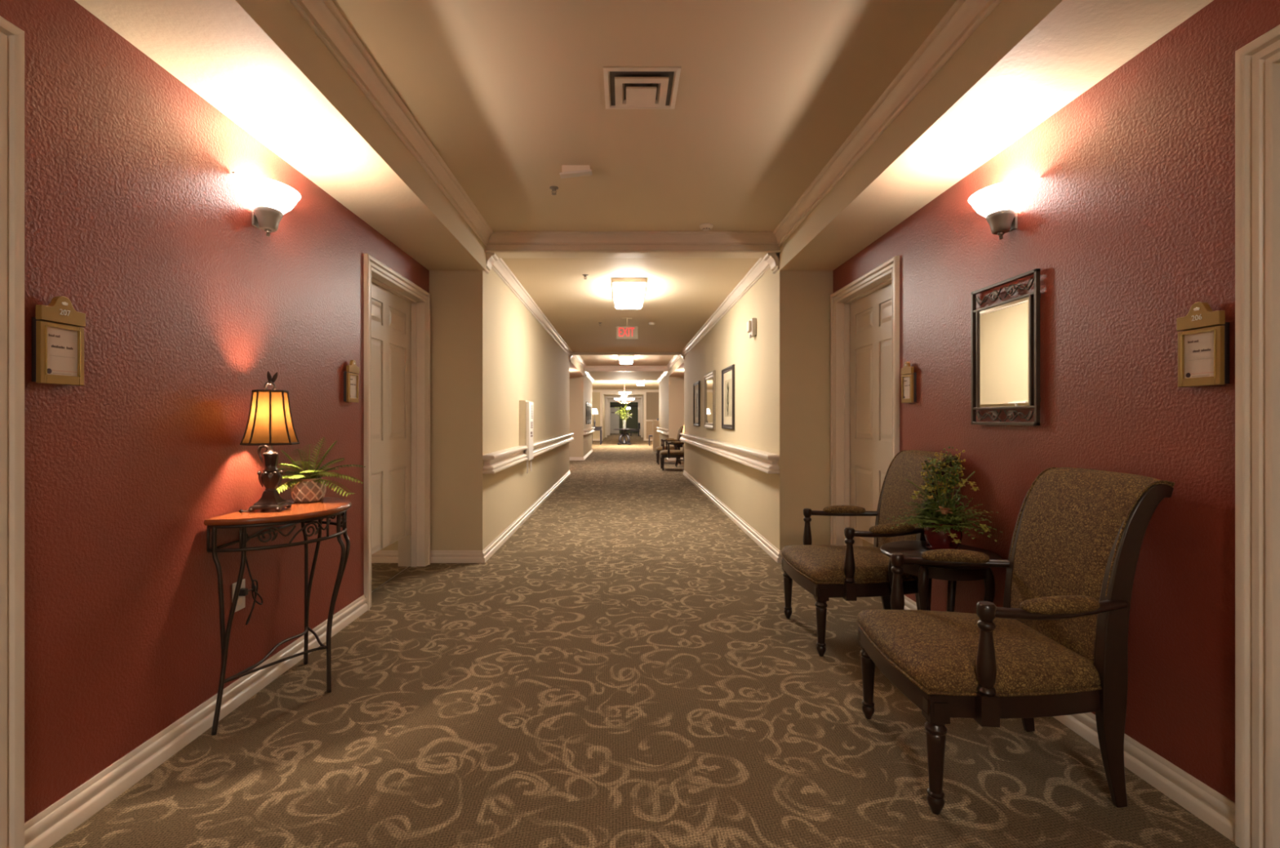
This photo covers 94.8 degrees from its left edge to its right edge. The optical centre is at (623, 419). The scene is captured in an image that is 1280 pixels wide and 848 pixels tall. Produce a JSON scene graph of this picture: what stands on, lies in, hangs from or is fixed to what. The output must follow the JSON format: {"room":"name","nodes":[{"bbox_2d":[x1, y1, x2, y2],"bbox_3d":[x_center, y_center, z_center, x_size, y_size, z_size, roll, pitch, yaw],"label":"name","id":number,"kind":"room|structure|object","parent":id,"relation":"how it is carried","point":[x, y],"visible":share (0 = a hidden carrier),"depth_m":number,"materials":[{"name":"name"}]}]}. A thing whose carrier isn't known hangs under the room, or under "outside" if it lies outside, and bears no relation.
{"room":"senior living corridor","nodes":[
{"label":"senior living corridor","id":0,"kind":"room"},
{"bbox_2d":[0,0,429,822],"bbox_3d":[-1.750,-0.072,2.645,0.220,2.555,4.610,0,0,0],"label":"wall","id":1,"kind":"structure","parent":0,"point":[135,215],"depth_m":2.06,"materials":[{"name":"red paint"}]},
{"bbox_2d":[0,16,24,847],"bbox_3d":[-1.725,0.080,0.990,0.230,2.250,1.190,0,0,0],"label":"door frame","id":2,"kind":"structure","parent":1,"relation":"in","point":[11,37],"depth_m":1.55,"materials":[{"name":"wood"}]},
{"bbox_2d":[31,296,85,385],"bbox_3d":[-1.621,-0.226,1.687,0.037,0.252,0.133,0,0,0],"label":"name plate","id":3,"kind":"object","parent":1,"relation":"attached to","point":[57,336],"visible":1,"depth_m":1.67,"materials":[{"name":"plastic"}]},
{"bbox_2d":[24,594,367,847],"bbox_3d":[-1.628,1.155,2.645,0.024,0.100,2.120,0,0,0],"label":"baseboard","id":4,"kind":"structure","parent":1,"relation":"attached to","point":[48,827],"depth_m":2.04,"materials":[{"name":"white wood"}]},
{"bbox_2d":[231,578,248,612],"bbox_3d":[-1.621,0.750,2.497,0.038,0.124,0.080,0,0,0],"label":"power outlet","id":5,"kind":"object","parent":1,"relation":"attached to","point":[243,592],"visible":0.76,"depth_m":2.49,"materials":[{"name":"white plastic"}]},
{"bbox_2d":[236,597,242,605],"bbox_3d":[-1.632,0.774,2.497,0.002,0.032,0.032,0,0,0],"label":"socket","id":6,"kind":"object","parent":5,"relation":"attached to","point":[239,602],"depth_m":2.50,"materials":[{"name":"white plastic"}]},
{"bbox_2d":[231,171,301,236],"bbox_3d":[-1.552,-0.923,2.619,0.176,0.220,0.346,0,0,0],"label":"wall sconce","id":7,"kind":"object","parent":1,"relation":"attached to","point":[268,199],"visible":1,"depth_m":2.56,"materials":[{"name":"white glass"}]},
{"bbox_2d":[343,360,359,402],"bbox_3d":[-1.621,-0.226,3.500,0.037,0.252,0.133,0,0,0],"label":"name plate","id":8,"kind":"object","parent":1,"relation":"attached to","point":[350,375],"visible":1,"depth_m":3.47,"materials":[{"name":"plastic"}]},
{"bbox_2d":[364,253,430,610],"bbox_3d":[-1.725,0.080,4.300,0.230,2.250,1.190,0,0,0],"label":"door","id":9,"kind":"structure","parent":1,"relation":"in","point":[397,310],"depth_m":4.45,"materials":[{"name":"wood"}]},
{"bbox_2d":[74,0,485,271],"bbox_3d":[-1.500,-1.270,2.645,0.680,0.040,4.610,0,0,0],"label":"ceiling","id":10,"kind":"structure","parent":0,"point":[215,48],"depth_m":2.34,"materials":[{"name":"beige paint"}]},
{"bbox_2d":[290,476,325,502],"bbox_3d":[-1.500,0.334,2.795,0.148,0.111,0.151,0,0,0],"label":"pot","id":11,"kind":"object","parent":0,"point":[307,489],"depth_m":2.74,"materials":[{"name":"brown wicker"}]},
{"bbox_2d":[235,0,591,550],"bbox_3d":[-1.510,-0.225,11.170,0.700,2.860,21.660,0,0,0],"label":"wall","id":12,"kind":"structure","parent":0,"point":[489,353],"depth_m":4.95,"materials":[{"name":"beige paint"}]},
{"bbox_2d":[288,0,493,246],"bbox_3d":[-1.123,-1.502,2.645,0.075,0.105,4.610,0,0,0],"label":"trim","id":13,"kind":"structure","parent":12,"relation":"attached to","point":[323,17],"depth_m":2.73,"materials":[{"name":"beige wood"}]},
{"bbox_2d":[430,550,482,563],"bbox_3d":[-1.415,1.155,4.938,0.450,0.100,0.024,0,0,0],"label":"baseboard","id":14,"kind":"structure","parent":12,"relation":"attached to","point":[436,556],"depth_m":4.93,"materials":[{"name":"white wood"}]},
{"bbox_2d":[484,253,498,273],"bbox_3d":[-1.140,-1.333,5.030,0.100,0.135,0.160,0,0,0],"label":"trim","id":15,"kind":"structure","parent":12,"relation":"attached to","point":[491,258],"depth_m":5.01,"materials":[{"name":"white wood"}]},
{"bbox_2d":[482,445,527,474],"bbox_3d":[-1.140,0.381,5.805,0.100,0.161,1.710,0,0,0],"label":"handrail","id":16,"kind":"object","parent":12,"relation":"attached to","point":[495,462],"visible":1,"depth_m":5.42,"materials":[{"name":"white wood"}]},
{"bbox_2d":[519,400,533,473],"bbox_3d":[-1.132,0.200,6.820,0.116,0.830,0.300,0,0,0],"label":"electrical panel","id":17,"kind":"object","parent":12,"relation":"attached to","point":[526,407],"visible":0.88,"depth_m":6.67,"materials":[{"name":"white plastic"}]},
{"bbox_2d":[482,470,570,563],"bbox_3d":[-1.178,1.155,8.875,0.024,0.100,7.890,0,0,0],"label":"baseboard","id":18,"kind":"structure","parent":12,"relation":"attached to","point":[498,542],"depth_m":6.46,"materials":[{"name":"white wood"}]},
{"bbox_2d":[491,257,573,355],"bbox_3d":[-1.151,-1.407,8.875,0.078,0.105,7.850,0,0,0],"label":"trim","id":19,"kind":"structure","parent":12,"relation":"attached to","point":[499,267],"depth_m":6.88,"materials":[{"name":"white wood"}]},
{"bbox_2d":[524,433,573,457],"bbox_3d":[-1.140,0.381,9.890,0.100,0.161,5.820,0,0,0],"label":"handrail","id":20,"kind":"object","parent":12,"relation":"attached to","point":[541,446],"visible":0.66,"depth_m":8.84,"materials":[{"name":"white wood"}]},
{"bbox_2d":[568,457,583,460],"bbox_3d":[-1.415,1.155,17.188,0.450,0.100,0.024,0,0,0],"label":"baseboard","id":21,"kind":"structure","parent":12,"relation":"attached to","point":[570,458],"depth_m":17.18,"materials":[{"name":"white wood"}]},
{"bbox_2d":[573,355,586,368],"bbox_3d":[-1.123,-1.502,15.000,0.075,0.105,4.400,0,0,0],"label":"trim","id":22,"kind":"structure","parent":12,"relation":"attached to","point":[577,357],"depth_m":15.15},
{"bbox_2d":[586,401,587,424],"bbox_3d":[-1.175,-0.195,18.710,0.030,0.700,0.620,0,0,0],"label":"picture frame","id":23,"kind":"object","parent":12,"relation":"attached to","point":[586,402],"visible":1,"depth_m":18.40,"materials":[{"name":"black wood"}]},
{"bbox_2d":[583,448,592,460],"bbox_3d":[-1.178,1.155,19.590,0.024,0.100,4.820,0,0,0],"label":"baseboard","id":24,"kind":"structure","parent":12,"relation":"attached to","point":[588,453],"depth_m":19.13,"materials":[{"name":"white wood"}]},
{"bbox_2d":[587,402,590,423],"bbox_3d":[-1.175,-0.195,19.660,0.030,0.700,0.620,0,0,0],"label":"picture frame","id":25,"kind":"object","parent":12,"relation":"attached to","point":[588,404],"visible":1,"depth_m":19.76,"materials":[{"name":"black wood"}]},
{"bbox_2d":[583,426,595,435],"bbox_3d":[-1.140,0.381,19.600,0.100,0.161,4.800,0,0,0],"label":"handrail","id":26,"kind":"object","parent":12,"relation":"attached to","point":[587,431],"visible":1,"depth_m":18.51,"materials":[{"name":"white wood"}]},
{"bbox_2d":[584,372,594,382],"bbox_3d":[-1.151,-1.407,19.600,0.078,0.105,4.800,0,0,0],"label":"trim","id":27,"kind":"structure","parent":12,"relation":"attached to","point":[587,374],"depth_m":19.51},
{"bbox_2d":[584,371,667,372],"bbox_3d":[0.060,-1.528,17.280,2.500,0.255,0.160,0,0,0],"label":"trim","id":28,"kind":"structure","parent":12,"relation":"attached to","point":[584,371],"depth_m":17.35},
{"bbox_2d":[584,365,668,371],"bbox_3d":[0.060,-1.478,17.161,2.500,0.155,0.078,0,0,0],"label":"trim","id":29,"kind":"structure","parent":12,"relation":"attached to","point":[588,368],"depth_m":17.17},
{"bbox_2d":[571,351,682,355],"bbox_3d":[0.060,-1.478,12.839,2.500,0.155,0.078,0,0,0],"label":"trim","id":30,"kind":"structure","parent":12,"relation":"attached to","point":[573,353],"depth_m":12.80,"materials":[{"name":"white wood"}]},
{"bbox_2d":[494,253,767,257],"bbox_3d":[0.060,-1.528,5.030,2.500,0.255,0.160,0,0,0],"label":"trim","id":31,"kind":"structure","parent":12,"relation":"attached to","point":[499,255],"depth_m":5.01,"materials":[{"name":"beige wood"}]},
{"bbox_2d":[485,231,780,253],"bbox_3d":[0.060,-1.478,4.911,2.500,0.155,0.078,0,0,0],"label":"trim","id":32,"kind":"structure","parent":12,"relation":"attached to","point":[499,242],"depth_m":4.92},
{"bbox_2d":[568,360,583,376],"bbox_3d":[-1.500,-1.270,15.000,0.680,0.040,4.400,0,0,0],"label":"ceiling","id":33,"kind":"structure","parent":0,"point":[573,371],"depth_m":15.49,"materials":[{"name":"beige paint"}]},
{"bbox_2d":[591,392,599,439],"bbox_3d":[-2.350,-0.225,33.100,2.300,2.860,0.200,0,0,0],"label":"wall","id":34,"kind":"structure","parent":0,"point":[595,396],"depth_m":33.00,"materials":[{"name":"beige paint"}]},
{"bbox_2d":[602,394,604,439],"bbox_3d":[-1.425,-0.170,38.600,0.350,2.750,10.800,0,0,0],"label":"wall","id":35,"kind":"structure","parent":0,"point":[603,396],"depth_m":36.16,"materials":[{"name":"beige paint"}]},
{"bbox_2d":[604,395,643,437],"bbox_3d":[0.000,-0.155,38.900,2.500,2.720,0.200,0,0,0],"label":"trim","id":36,"kind":"structure","parent":35,"relation":"attached to","point":[606,397],"depth_m":38.80,"materials":[{"name":"beige wood"}]},
{"bbox_2d":[607,399,640,435],"bbox_3d":[0.000,-0.155,43.900,2.500,2.720,0.200,0,0,0],"label":"trim","id":37,"kind":"structure","parent":35,"relation":"attached to","point":[609,401],"depth_m":43.80,"materials":[{"name":"beige wood"}]},
{"bbox_2d":[604,394,643,399],"bbox_3d":[0.000,-1.565,41.600,3.200,0.100,16.800,0,0,0],"label":"ceiling","id":38,"kind":"structure","parent":0,"point":[604,394],"depth_m":37.48,"materials":[{"name":"paint"}]},
{"bbox_2d":[609,402,638,433],"bbox_3d":[0.000,-0.205,50.000,3.800,2.820,0.200,0,0,0],"label":"wall","id":39,"kind":"structure","parent":0,"point":[631,423],"depth_m":49.91,"materials":[{"name":"green paint"}]},
{"bbox_2d":[609,407,619,433],"bbox_3d":[-0.820,0.105,49.870,0.840,2.200,0.060,0,0,0],"label":"door","id":40,"kind":"structure","parent":39,"relation":"in","point":[614,418],"depth_m":49.86,"materials":[{"name":"white wood"}]},
{"bbox_2d":[609,405,638,407],"bbox_3d":[0.000,-1.110,49.870,3.200,0.130,0.060,0,0,0],"label":"trim","id":41,"kind":"structure","parent":39,"relation":"attached to","point":[610,406],"depth_m":49.84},
{"bbox_2d":[591,380,658,389],"bbox_3d":[0.000,-1.705,27.600,7.200,0.100,11.200,0,0,0],"label":"ceiling","id":42,"kind":"structure","parent":0,"point":[596,384],"depth_m":28.30,"materials":[{"name":"paint"}]},
{"bbox_2d":[613,382,634,403],"bbox_3d":[0.020,-1.180,26.000,0.918,0.950,0.932,0,0,0],"label":"chandelier","id":43,"kind":"object","parent":42,"relation":"hanging from","point":[620,393],"visible":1,"depth_m":25.95,"materials":[{"name":"white glass"}]},
{"bbox_2d":[636,381,644,385],"bbox_3d":[0.720,-1.565,25.500,0.340,0.180,0.340,0,0,0],"label":"ceiling light","id":44,"kind":"object","parent":42,"relation":"attached to","point":[638,383],"visible":1,"depth_m":25.35,"materials":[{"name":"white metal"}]},
{"bbox_2d":[588,372,663,380],"bbox_3d":[0.060,-1.535,19.680,2.500,0.150,4.640,0,0,0],"label":"ceiling","id":45,"kind":"structure","parent":0,"point":[595,375],"depth_m":19.80,"materials":[{"name":"paint"}]},
{"bbox_2d":[579,355,674,365],"bbox_3d":[0.075,-1.615,15.000,2.470,0.120,4.400,0,0,0],"label":"ceiling","id":46,"kind":"structure","parent":0,"point":[589,360],"depth_m":15.53,"materials":[{"name":"paint"}]},
{"bbox_2d":[618,355,633,364],"bbox_3d":[0.055,-1.488,14.700,0.354,0.135,1.024,0,0,0],"label":"ceiling light","id":47,"kind":"object","parent":46,"relation":"attached to","point":[624,359],"visible":0.92,"depth_m":14.20,"materials":[{"name":"white glass"}]},
{"bbox_2d":[501,257,759,351],"bbox_3d":[0.060,-1.535,8.955,2.500,0.150,7.690,0,0,0],"label":"ceiling","id":48,"kind":"structure","parent":0,"point":[681,295],"depth_m":6.91,"materials":[{"name":"paint"}]},
{"bbox_2d":[616,317,637,339],"bbox_3d":[0.045,-1.308,8.500,0.312,0.305,0.070,0,0,0],"label":"exit sign","id":49,"kind":"object","parent":48,"relation":"hanging from","point":[627,332],"visible":1,"depth_m":8.47,"materials":[{"name":"paint"}]},
{"bbox_2d":[612,277,646,309],"bbox_3d":[0.055,-1.393,6.580,0.354,0.135,1.024,0,0,0],"label":"ceiling light","id":50,"kind":"object","parent":48,"relation":"attached to","point":[628,293],"visible":1,"depth_m":6.15,"materials":[{"name":"white glass"}]},
{"bbox_2d":[48,433,1239,847],"bbox_3d":[0.000,1.255,21.350,12.000,0.100,57.900,0,0,0],"label":"floor","id":51,"kind":"structure","parent":0,"point":[628,668],"depth_m":2.24,"materials":[{"name":"carpet"}]},
{"bbox_2d":[204,497,351,735],"bbox_3d":[-1.444,0.798,2.610,0.381,0.817,0.745,0,0,0],"label":"console table","id":52,"kind":"object","parent":51,"relation":"on","point":[328,508],"visible":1,"depth_m":2.44,"materials":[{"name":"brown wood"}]},
{"bbox_2d":[238,371,299,625],"bbox_3d":[-1.525,0.336,2.519,0.229,1.084,0.209,0,0,-4],"label":"table lamp","id":53,"kind":"object","parent":52,"relation":"on","point":[269,422],"visible":0.95,"depth_m":2.48,"materials":[{"name":"fabric"}]},
{"bbox_2d":[275,437,365,502],"bbox_3d":[-1.456,0.239,2.826,0.406,0.300,0.355,0,0,-13],"label":"potted fern","id":54,"kind":"object","parent":52,"relation":"on","point":[304,488],"visible":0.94,"depth_m":2.75,"materials":[{"name":"plant"}]},
{"bbox_2d":[591,426,602,444],"bbox_3d":[-1.340,0.780,28.400,0.560,0.850,1.000,0,0,0],"label":"console","id":55,"kind":"object","parent":51,"relation":"on","point":[597,428],"visible":0.57,"depth_m":27.93,"materials":[{"name":"paint"}]},
{"bbox_2d":[591,408,597,426],"bbox_3d":[-1.420,-0.075,28.400,0.340,0.860,0.340,0,0,0],"label":"table lamp","id":56,"kind":"object","parent":55,"relation":"on","point":[594,411],"visible":0.97,"depth_m":28.32,"materials":[{"name":"fabric"}]},
{"bbox_2d":[613,428,635,444],"bbox_3d":[0.020,0.845,28.000,1.080,0.770,1.080,0,0,0],"label":"pedestal table","id":57,"kind":"object","parent":51,"relation":"on","point":[624,431],"visible":0.98,"depth_m":27.82,"materials":[{"name":"paint"}]},
{"bbox_2d":[615,404,631,428],"bbox_3d":[0.011,-0.174,28.016,0.848,1.268,0.715,0,0,0],"label":"flower vase","id":58,"kind":"object","parent":57,"relation":"on","point":[620,410],"visible":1,"depth_m":27.95,"materials":[{"name":"clear glass"}]},
{"bbox_2d":[630,422,639,436],"bbox_3d":[0.800,0.730,42.000,0.700,0.950,1.000,0,0,0],"label":"chair","id":59,"kind":"object","parent":51,"relation":"on","point":[638,424],"visible":0.89,"depth_m":41.50,"materials":[{"name":"paint"}]},
{"bbox_2d":[648,417,658,445],"bbox_3d":[1.355,0.580,27.000,0.450,1.250,0.480,0,0,0],"label":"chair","id":60,"kind":"object","parent":51,"relation":"on","point":[649,436],"visible":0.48,"depth_m":26.76,"materials":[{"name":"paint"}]},
{"bbox_2d":[655,426,684,464],"bbox_3d":[1.249,0.693,15.900,0.794,1.028,0.708,0,0,0],"label":"armchair","id":61,"kind":"object","parent":51,"relation":"on","point":[662,447],"visible":0.72,"depth_m":15.64,"materials":[{"name":"fabric"}]},
{"bbox_2d":[659,440,684,471],"bbox_3d":[1.249,0.693,14.050,0.794,1.028,0.708,0,0,0],"label":"armchair","id":62,"kind":"object","parent":51,"relation":"on","point":[667,453],"visible":0.59,"depth_m":13.76,"materials":[{"name":"fabric"}]},
{"bbox_2d":[673,444,683,466],"bbox_3d":[1.470,0.917,14.980,0.508,0.588,0.508,0,0,0],"label":"side table","id":63,"kind":"object","parent":51,"relation":"on","point":[675,446],"visible":0.39,"depth_m":14.84,"materials":[{"name":"brown wood"}]},
{"bbox_2d":[780,449,959,656],"bbox_3d":[1.334,0.693,3.286,0.794,1.028,0.708,0,0,-1],"label":"armchair","id":64,"kind":"object","parent":51,"relation":"on","point":[849,572],"visible":0.78,"depth_m":3.13,"materials":[{"name":"fabric"}]},
{"bbox_2d":[880,540,1001,612],"bbox_3d":[1.485,0.917,2.775,0.508,0.588,0.508,0,0,0],"label":"side table","id":65,"kind":"object","parent":51,"relation":"on","point":[953,574],"visible":0.31,"depth_m":2.62,"materials":[{"name":"brown wood"}]},
{"bbox_2d":[887,446,1002,550],"bbox_3d":[1.518,0.377,2.762,0.454,0.492,0.368,0,0,2],"label":"potted plant","id":66,"kind":"object","parent":65,"relation":"on","point":[943,530],"visible":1,"depth_m":2.79,"materials":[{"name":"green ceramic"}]},
{"bbox_2d":[855,466,1174,814],"bbox_3d":[1.303,0.693,2.067,0.794,1.028,0.708,0,0,3],"label":"armchair","id":67,"kind":"object","parent":51,"relation":"on","point":[1057,645],"visible":1,"depth_m":1.85,"materials":[{"name":"brown fabric"}]},
{"bbox_2d":[331,0,956,231],"bbox_3d":[0.075,-1.615,2.645,2.470,0.120,4.610,0,0,0],"label":"ceiling","id":68,"kind":"structure","parent":0,"point":[508,94],"depth_m":2.79,"materials":[{"name":"paint"}]},
{"bbox_2d":[549,186,558,195],"bbox_3d":[-0.470,-1.533,3.950,0.060,0.044,0.060,0,0,0],"label":"sprinkler","id":69,"kind":"object","parent":68,"relation":"attached to","point":[553,188],"visible":1,"depth_m":3.94,"materials":[{"name":"grey metal"}]},
{"bbox_2d":[559,164,592,178],"bbox_3d":[-0.295,-1.521,3.620,0.197,0.068,0.100,0,0,0],"label":"smoke detector","id":70,"kind":"object","parent":68,"relation":"attached to","point":[567,171],"depth_m":3.60,"materials":[{"name":"white plastic"}]},
{"bbox_2d":[603,66,680,109],"bbox_3d":[0.080,-1.535,2.765,0.344,0.040,0.344,0,0,0],"label":"ceiling vent","id":71,"kind":"object","parent":68,"relation":"in","point":[624,87],"visible":1,"depth_m":2.72,"materials":[{"name":"white metal"}]},
{"bbox_2d":[699,223,713,231],"bbox_3d":[0.660,-1.536,4.720,0.110,0.037,0.110,0,0,0],"label":"smoke detector","id":72,"kind":"object","parent":68,"relation":"attached to","point":[704,227],"visible":1,"depth_m":4.69,"materials":[{"name":"white plastic"}]},
{"bbox_2d":[645,392,658,439],"bbox_3d":[2.350,-0.225,33.100,2.300,2.860,0.200,0,0,0],"label":"wall","id":73,"kind":"structure","parent":0,"point":[651,398],"depth_m":33.00,"materials":[{"name":"beige paint"}]},
{"bbox_2d":[591,389,658,392],"bbox_3d":[0.000,-1.585,32.950,7.000,0.140,0.100,0,0,0],"label":"trim","id":74,"kind":"structure","parent":73,"relation":"attached to","point":[593,390],"depth_m":32.95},
{"bbox_2d":[652,421,658,451],"bbox_3d":[1.280,0.645,22.450,0.360,1.120,0.300,0,0,0],"label":"wall","id":75,"kind":"structure","parent":0,"point":[655,424],"depth_m":22.30,"materials":[{"name":"beige paint"}]},
{"bbox_2d":[669,362,684,376],"bbox_3d":[1.635,-1.270,15.000,0.650,0.040,4.400,0,0,0],"label":"ceiling","id":76,"kind":"structure","parent":0,"point":[679,371],"depth_m":15.49,"materials":[{"name":"beige paint"}]},
{"bbox_2d":[658,0,1062,550],"bbox_3d":[1.645,-0.225,11.170,0.670,2.860,21.660,0,0,0],"label":"wall","id":77,"kind":"structure","parent":0,"point":[782,372],"depth_m":4.95,"materials":[{"name":"beige paint"}]},
{"bbox_2d":[656,426,668,435],"bbox_3d":[1.260,0.381,19.600,0.100,0.161,4.800,0,0,0],"label":"handrail","id":78,"kind":"object","parent":77,"relation":"attached to","point":[661,430],"visible":1,"depth_m":18.58,"materials":[{"name":"white wood"}]},
{"bbox_2d":[657,371,668,382],"bbox_3d":[1.271,-1.407,19.600,0.078,0.105,4.800,0,0,0],"label":"trim","id":79,"kind":"structure","parent":77,"relation":"attached to","point":[664,375],"depth_m":19.43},
{"bbox_2d":[666,355,680,369],"bbox_3d":[1.272,-1.502,15.000,0.075,0.105,4.400,0,0,0],"label":"trim","id":80,"kind":"structure","parent":77,"relation":"attached to","point":[674,359],"depth_m":15.24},
{"bbox_2d":[668,457,683,460],"bbox_3d":[1.535,1.155,17.188,0.450,0.100,0.024,0,0,0],"label":"baseboard","id":81,"kind":"structure","parent":77,"relation":"attached to","point":[669,459],"depth_m":17.18,"materials":[{"name":"white wood"}]},
{"bbox_2d":[679,354,684,360],"bbox_3d":[1.260,-1.333,12.720,0.100,0.135,0.160,0,0,0],"label":"trim","id":82,"kind":"structure","parent":77,"relation":"attached to","point":[682,356],"depth_m":12.64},
{"bbox_2d":[693,381,700,426],"bbox_3d":[1.294,-0.269,10.480,0.032,0.783,0.760,0,0,0],"label":"picture frame","id":83,"kind":"object","parent":77,"relation":"attached to","point":[696,386],"visible":1,"depth_m":10.47,"materials":[{"name":"brown wood"}]},
{"bbox_2d":[695,391,697,417],"bbox_3d":[1.298,-0.269,10.480,0.002,0.473,0.450,0,0,0],"label":"print","id":84,"kind":"object","parent":83,"relation":"attached to","point":[696,392],"depth_m":10.47},
{"bbox_2d":[703,370,715,429],"bbox_3d":[1.290,-0.278,8.875,0.040,0.845,0.950,0,0,0],"label":"wall mirror","id":85,"kind":"object","parent":77,"relation":"attached to","point":[709,379],"visible":1,"depth_m":8.81,"materials":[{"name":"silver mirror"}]},
{"bbox_2d":[706,377,712,422],"bbox_3d":[1.301,-0.278,8.875,0.016,0.683,0.788,0,0,0],"label":"mirror glass","id":86,"kind":"object","parent":85,"relation":"attached to","point":[708,380],"depth_m":8.87,"materials":[{"name":"beige mirror"}]},
{"bbox_2d":[721,364,734,429],"bbox_3d":[1.294,-0.263,7.335,0.032,0.771,0.770,0,0,0],"label":"picture frame","id":87,"kind":"object","parent":77,"relation":"attached to","point":[728,373],"visible":1,"depth_m":7.29,"materials":[{"name":"beige paper"}]},
{"bbox_2d":[724,378,731,417],"bbox_3d":[1.298,-0.263,7.335,0.002,0.461,0.460,0,0,0],"label":"print","id":88,"kind":"object","parent":87,"relation":"attached to","point":[727,381],"depth_m":7.31},
{"bbox_2d":[680,433,779,474],"bbox_3d":[1.260,0.381,8.875,0.100,0.161,7.850,0,0,0],"label":"handrail","id":89,"kind":"object","parent":77,"relation":"attached to","point":[766,462],"visible":1,"depth_m":6.23,"materials":[{"name":"white wood"}]},
{"bbox_2d":[680,253,779,355],"bbox_3d":[1.271,-1.407,8.875,0.078,0.105,7.850,0,0,0],"label":"trim","id":90,"kind":"structure","parent":77,"relation":"attached to","point":[761,267],"depth_m":6.85,"materials":[{"name":"white wood"}]},
{"bbox_2d":[683,470,780,563],"bbox_3d":[1.298,1.155,8.875,0.024,0.100,7.890,0,0,0],"label":"baseboard","id":91,"kind":"structure","parent":77,"relation":"attached to","point":[758,539],"depth_m":6.43,"materials":[{"name":"white wood"}]},
{"bbox_2d":[746,318,756,338],"bbox_3d":[1.272,-0.905,5.880,0.075,0.190,0.150,0,0,0],"label":"fire alarm strobe","id":92,"kind":"object","parent":77,"relation":"attached to","point":[752,323],"visible":1,"depth_m":5.81,"materials":[{"name":"white plastic"}]},
{"bbox_2d":[763,253,779,273],"bbox_3d":[1.260,-1.333,5.030,0.100,0.135,0.160,0,0,0],"label":"trim","id":93,"kind":"structure","parent":77,"relation":"attached to","point":[772,259],"depth_m":4.98,"materials":[{"name":"white wood"}]},
{"bbox_2d":[773,0,1002,246],"bbox_3d":[1.272,-1.502,2.645,0.075,0.105,4.610,0,0,0],"label":"trim","id":94,"kind":"structure","parent":77,"relation":"attached to","point":[964,17],"depth_m":2.74,"materials":[{"name":"beige wood"}]},
{"bbox_2d":[779,0,1213,271],"bbox_3d":[1.635,-1.270,2.645,0.650,0.040,4.610,0,0,0],"label":"ceiling","id":95,"kind":"structure","parent":0,"point":[1079,43],"depth_m":2.34,"materials":[{"name":"beige paint"}]},
{"bbox_2d":[833,0,1279,802],"bbox_3d":[1.870,-0.072,2.645,0.220,2.555,4.610,0,0,0],"label":"wall","id":96,"kind":"structure","parent":0,"point":[1127,224],"depth_m":2.03,"materials":[{"name":"red paint"}]},
{"bbox_2d":[830,255,899,546],"bbox_3d":[1.845,0.080,4.345,0.230,2.250,1.180,0,0,0],"label":"door","id":97,"kind":"structure","parent":96,"relation":"in","point":[864,313],"depth_m":4.54,"materials":[{"name":"wood"}]},
{"bbox_2d":[900,361,916,403],"bbox_3d":[1.741,-0.226,3.600,0.037,0.252,0.133,0,0,0],"label":"name plate","id":98,"kind":"object","parent":96,"relation":"attached to","point":[908,378],"visible":1,"depth_m":3.58,"materials":[{"name":"plastic"}]},
{"bbox_2d":[968,177,1038,239],"bbox_3d":[1.672,-0.923,2.661,0.176,0.220,0.346,0,0,0],"label":"wall sconce","id":99,"kind":"object","parent":96,"relation":"attached to","point":[1000,203],"visible":1,"depth_m":2.60,"materials":[{"name":"white glass"}]},
{"bbox_2d":[971,268,1040,425],"bbox_3d":[1.745,-0.303,2.700,0.030,0.660,0.464,0,0,0],"label":"wall mirror","id":100,"kind":"object","parent":96,"relation":"attached to","point":[1006,335],"visible":1,"depth_m":2.66,"materials":[{"name":"brown metal"}]},
{"bbox_2d":[978,296,1028,407],"bbox_3d":[1.739,-0.293,2.700,0.002,0.472,0.368,0,0,0],"label":"mirror glass","id":101,"kind":"object","parent":100,"relation":"attached to","point":[1003,326],"depth_m":2.69,"materials":[{"name":"beige mirror"}]},
{"bbox_2d":[903,595,1235,843],"bbox_3d":[1.748,1.155,2.712,0.024,0.100,2.085,0,0,0],"label":"baseboard","id":102,"kind":"structure","parent":96,"relation":"attached to","point":[1206,803],"depth_m":1.88,"materials":[{"name":"white wood"}]},
{"bbox_2d":[1176,302,1229,386],"bbox_3d":[1.741,-0.226,1.770,0.037,0.252,0.133,0,0,0],"label":"name plate","id":103,"kind":"object","parent":96,"relation":"attached to","point":[1203,337],"visible":1,"depth_m":1.76,"materials":[{"name":"plastic"}]},
{"bbox_2d":[1235,24,1279,847],"bbox_3d":[1.845,0.080,1.080,0.230,2.250,1.180,0,0,0],"label":"door frame","id":104,"kind":"structure","parent":96,"relation":"in","point":[1257,63],"depth_m":1.61,"materials":[{"name":"wood"}]},
{"bbox_3d":[0.000,-1.545,33.100,2.400,0.220,0.200,0,0,0],"label":"wall","id":105,"kind":"structure","parent":0,"visible":0},
{"bbox_2d":[600,391,646,440],"bbox_3d":[-0.050,-0.165,32.975,2.580,2.740,0.050,0,0,0],"label":"trim","id":106,"kind":"structure","parent":105,"relation":"attached to","point":[644,393],"depth_m":32.97,"materials":[{"name":"beige wood"}]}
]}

